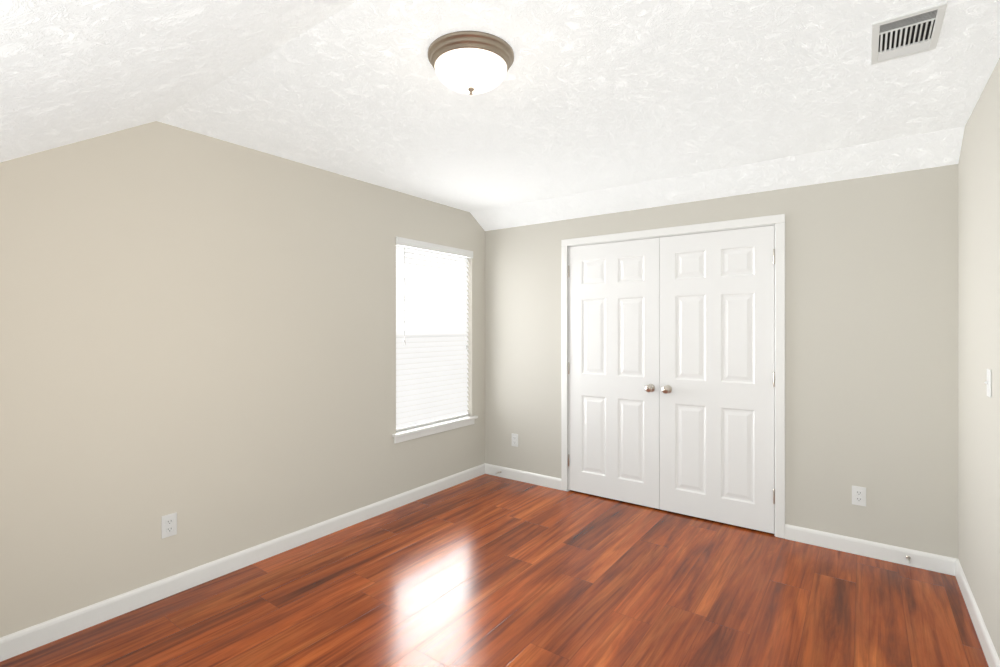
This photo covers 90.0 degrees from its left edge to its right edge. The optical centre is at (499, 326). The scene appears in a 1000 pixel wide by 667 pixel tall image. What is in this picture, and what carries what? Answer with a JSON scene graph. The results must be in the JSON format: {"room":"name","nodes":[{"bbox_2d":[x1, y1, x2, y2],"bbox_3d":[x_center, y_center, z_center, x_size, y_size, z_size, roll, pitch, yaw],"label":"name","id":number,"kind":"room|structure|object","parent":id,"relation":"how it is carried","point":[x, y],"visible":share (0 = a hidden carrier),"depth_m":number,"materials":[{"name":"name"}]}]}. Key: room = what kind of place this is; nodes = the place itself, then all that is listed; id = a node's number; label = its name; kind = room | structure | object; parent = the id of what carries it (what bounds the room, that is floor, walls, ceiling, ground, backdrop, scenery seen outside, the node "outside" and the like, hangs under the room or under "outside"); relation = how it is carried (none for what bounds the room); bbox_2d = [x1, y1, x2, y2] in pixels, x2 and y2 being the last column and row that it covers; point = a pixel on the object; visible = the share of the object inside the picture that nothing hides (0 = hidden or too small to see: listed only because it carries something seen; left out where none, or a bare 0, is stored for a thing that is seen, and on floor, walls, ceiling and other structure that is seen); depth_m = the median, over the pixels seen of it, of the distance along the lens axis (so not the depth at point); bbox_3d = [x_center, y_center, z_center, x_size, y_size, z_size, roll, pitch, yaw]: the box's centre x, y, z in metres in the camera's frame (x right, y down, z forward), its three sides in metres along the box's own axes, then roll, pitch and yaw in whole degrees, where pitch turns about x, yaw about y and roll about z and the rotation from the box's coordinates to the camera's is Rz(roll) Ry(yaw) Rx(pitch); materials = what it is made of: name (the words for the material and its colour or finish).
{"room":"empty bedroom","nodes":[
{"label":"empty bedroom","id":0,"kind":"room"},
{"bbox_2d":[0,121,484,637],"bbox_3d":[-1.561,0.108,2.881,0.150,2.533,4.926,0,0,36],"label":"wall","id":1,"kind":"structure","parent":0,"point":[198,333],"depth_m":2.64,"materials":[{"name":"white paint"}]},
{"bbox_2d":[161,512,176,538],"bbox_3d":[-1.694,1.017,2.562,0.008,0.114,0.070,0,0,36],"label":"outlet","id":2,"kind":"object","parent":1,"relation":"attached to","point":[168,525],"visible":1,"depth_m":2.56,"materials":[{"name":"white plastic"}]},
{"bbox_2d":[0,464,483,661],"bbox_3d":[-1.495,1.329,2.832,0.014,0.093,4.626,0,0,36],"label":"baseboard","id":3,"kind":"structure","parent":1,"relation":"attached to","point":[33,637],"depth_m":2.66,"materials":[{"name":"white wood"}]},
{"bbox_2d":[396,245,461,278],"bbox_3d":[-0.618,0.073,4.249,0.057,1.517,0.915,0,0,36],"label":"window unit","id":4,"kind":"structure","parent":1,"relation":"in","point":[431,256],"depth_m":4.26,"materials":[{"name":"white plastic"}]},
{"bbox_2d":[396,236,472,430],"bbox_3d":[-0.545,0.059,4.196,0.077,1.495,0.923,0,0,36],"label":"window blinds","id":5,"kind":"object","parent":1,"relation":"attached to","point":[431,349],"visible":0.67,"depth_m":4.17,"materials":[{"name":"white plastic"}]},
{"bbox_2d":[392,416,477,443],"bbox_3d":[-0.544,0.847,4.195,0.126,0.074,0.995,0,0,36],"label":"window sill","id":6,"kind":"structure","parent":1,"relation":"attached to","point":[422,431],"depth_m":4.11,"materials":[{"name":"white wood"}]},
{"bbox_2d":[0,474,988,666],"bbox_3d":[-0.163,1.425,1.865,3.606,0.100,4.926,0,0,36],"label":"floor","id":7,"kind":"structure","parent":0,"point":[485,570],"depth_m":2.50,"materials":[{"name":"laminate"}]},
{"bbox_2d":[0,0,999,230],"bbox_3d":[-0.163,-0.468,1.865,3.606,1.501,4.926,0,0,36],"label":"ceiling","id":8,"kind":"structure","parent":0,"point":[585,108],"depth_m":2.11,"materials":[{"name":"white paint"}]},
{"bbox_2d":[428,31,513,94],"bbox_3d":[-0.111,-0.964,1.916,0.330,0.149,0.330,0,0,36],"label":"ceiling light","id":9,"kind":"object","parent":8,"relation":"attached to","point":[471,62],"visible":1,"depth_m":1.82,"materials":[{"name":"white glass"}]},
{"bbox_2d":[871,1,947,64],"bbox_3d":[1.442,-1.033,1.779,0.194,0.008,0.327,0,0,36],"label":"ceiling vent","id":10,"kind":"object","parent":8,"relation":"in","point":[918,31],"visible":1,"depth_m":1.76,"materials":[{"name":"white plastic"}]},
{"bbox_2d":[485,164,957,558],"bbox_3d":[1.241,0.108,3.797,3.306,2.533,0.150,0,0,36],"label":"wall","id":11,"kind":"structure","parent":0,"point":[871,334],"depth_m":3.08,"materials":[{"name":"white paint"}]},
{"bbox_2d":[512,433,517,446],"bbox_3d":[0.133,1.019,4.504,0.070,0.114,0.008,0,0,36],"label":"electrical outlet","id":12,"kind":"object","parent":11,"relation":"attached to","point":[515,440],"visible":1,"depth_m":4.50,"materials":[{"name":"white plastic"}]},
{"bbox_2d":[484,463,560,489],"bbox_3d":[0.200,1.329,4.452,0.793,0.093,0.014,0,0,36],"label":"baseboard","id":13,"kind":"structure","parent":11,"relation":"attached to","point":[523,476],"depth_m":4.44,"materials":[{"name":"white wood"}]},
{"bbox_2d":[568,238,659,508],"bbox_3d":[0.872,0.346,3.953,0.765,2.033,0.105,0,0,36],"label":"closet door","id":14,"kind":"structure","parent":11,"relation":"in","point":[614,370],"depth_m":3.95,"materials":[{"name":"white wood"}]},
{"bbox_2d":[561,214,784,538],"bbox_3d":[1.231,0.320,3.794,1.647,2.110,0.166,0,0,36],"label":"door frame","id":15,"kind":"structure","parent":11,"relation":"attached to","point":[778,221],"depth_m":3.34,"materials":[{"name":"white wood"}]},
{"bbox_2d":[660,225,774,533],"bbox_3d":[1.493,0.346,3.502,0.765,2.033,0.105,0,0,36],"label":"closet door","id":16,"kind":"structure","parent":11,"relation":"in","point":[717,379],"depth_m":3.50,"materials":[{"name":"white wood"}]},
{"bbox_2d":[852,486,865,506],"bbox_3d":[2.171,1.022,3.023,0.070,0.114,0.008,0,0,36],"label":"electrical outlet","id":17,"kind":"object","parent":11,"relation":"attached to","point":[858,495],"visible":1,"depth_m":3.02,"materials":[{"name":"white plastic"}]},
{"bbox_2d":[785,524,951,574],"bbox_3d":[2.177,1.329,3.015,0.800,0.093,0.014,0,0,36],"label":"baseboard","id":18,"kind":"structure","parent":11,"relation":"attached to","point":[918,559],"depth_m":2.98,"materials":[{"name":"white wood"}]},
{"bbox_2d":[958,58,999,658],"bbox_3d":[1.235,0.108,0.849,0.150,2.533,4.926,0,0,36],"label":"wall","id":19,"kind":"structure","parent":0,"point":[978,357],"depth_m":2.24,"materials":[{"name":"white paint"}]},
{"bbox_2d":[952,558,999,666],"bbox_3d":[1.169,1.329,0.897,0.014,0.093,4.626,0,0,36],"label":"baseboard","id":20,"kind":"structure","parent":19,"relation":"attached to","point":[991,656],"depth_m":2.26,"materials":[{"name":"white wood"}]},
{"bbox_2d":[984,369,990,397],"bbox_3d":[2.024,0.232,2.078,0.016,0.114,0.070,0,0,36],"label":"light switch","id":21,"kind":"object","parent":19,"relation":"attached to","point":[988,382],"visible":1,"depth_m":2.07,"materials":[{"name":"white plastic"}]}
]}

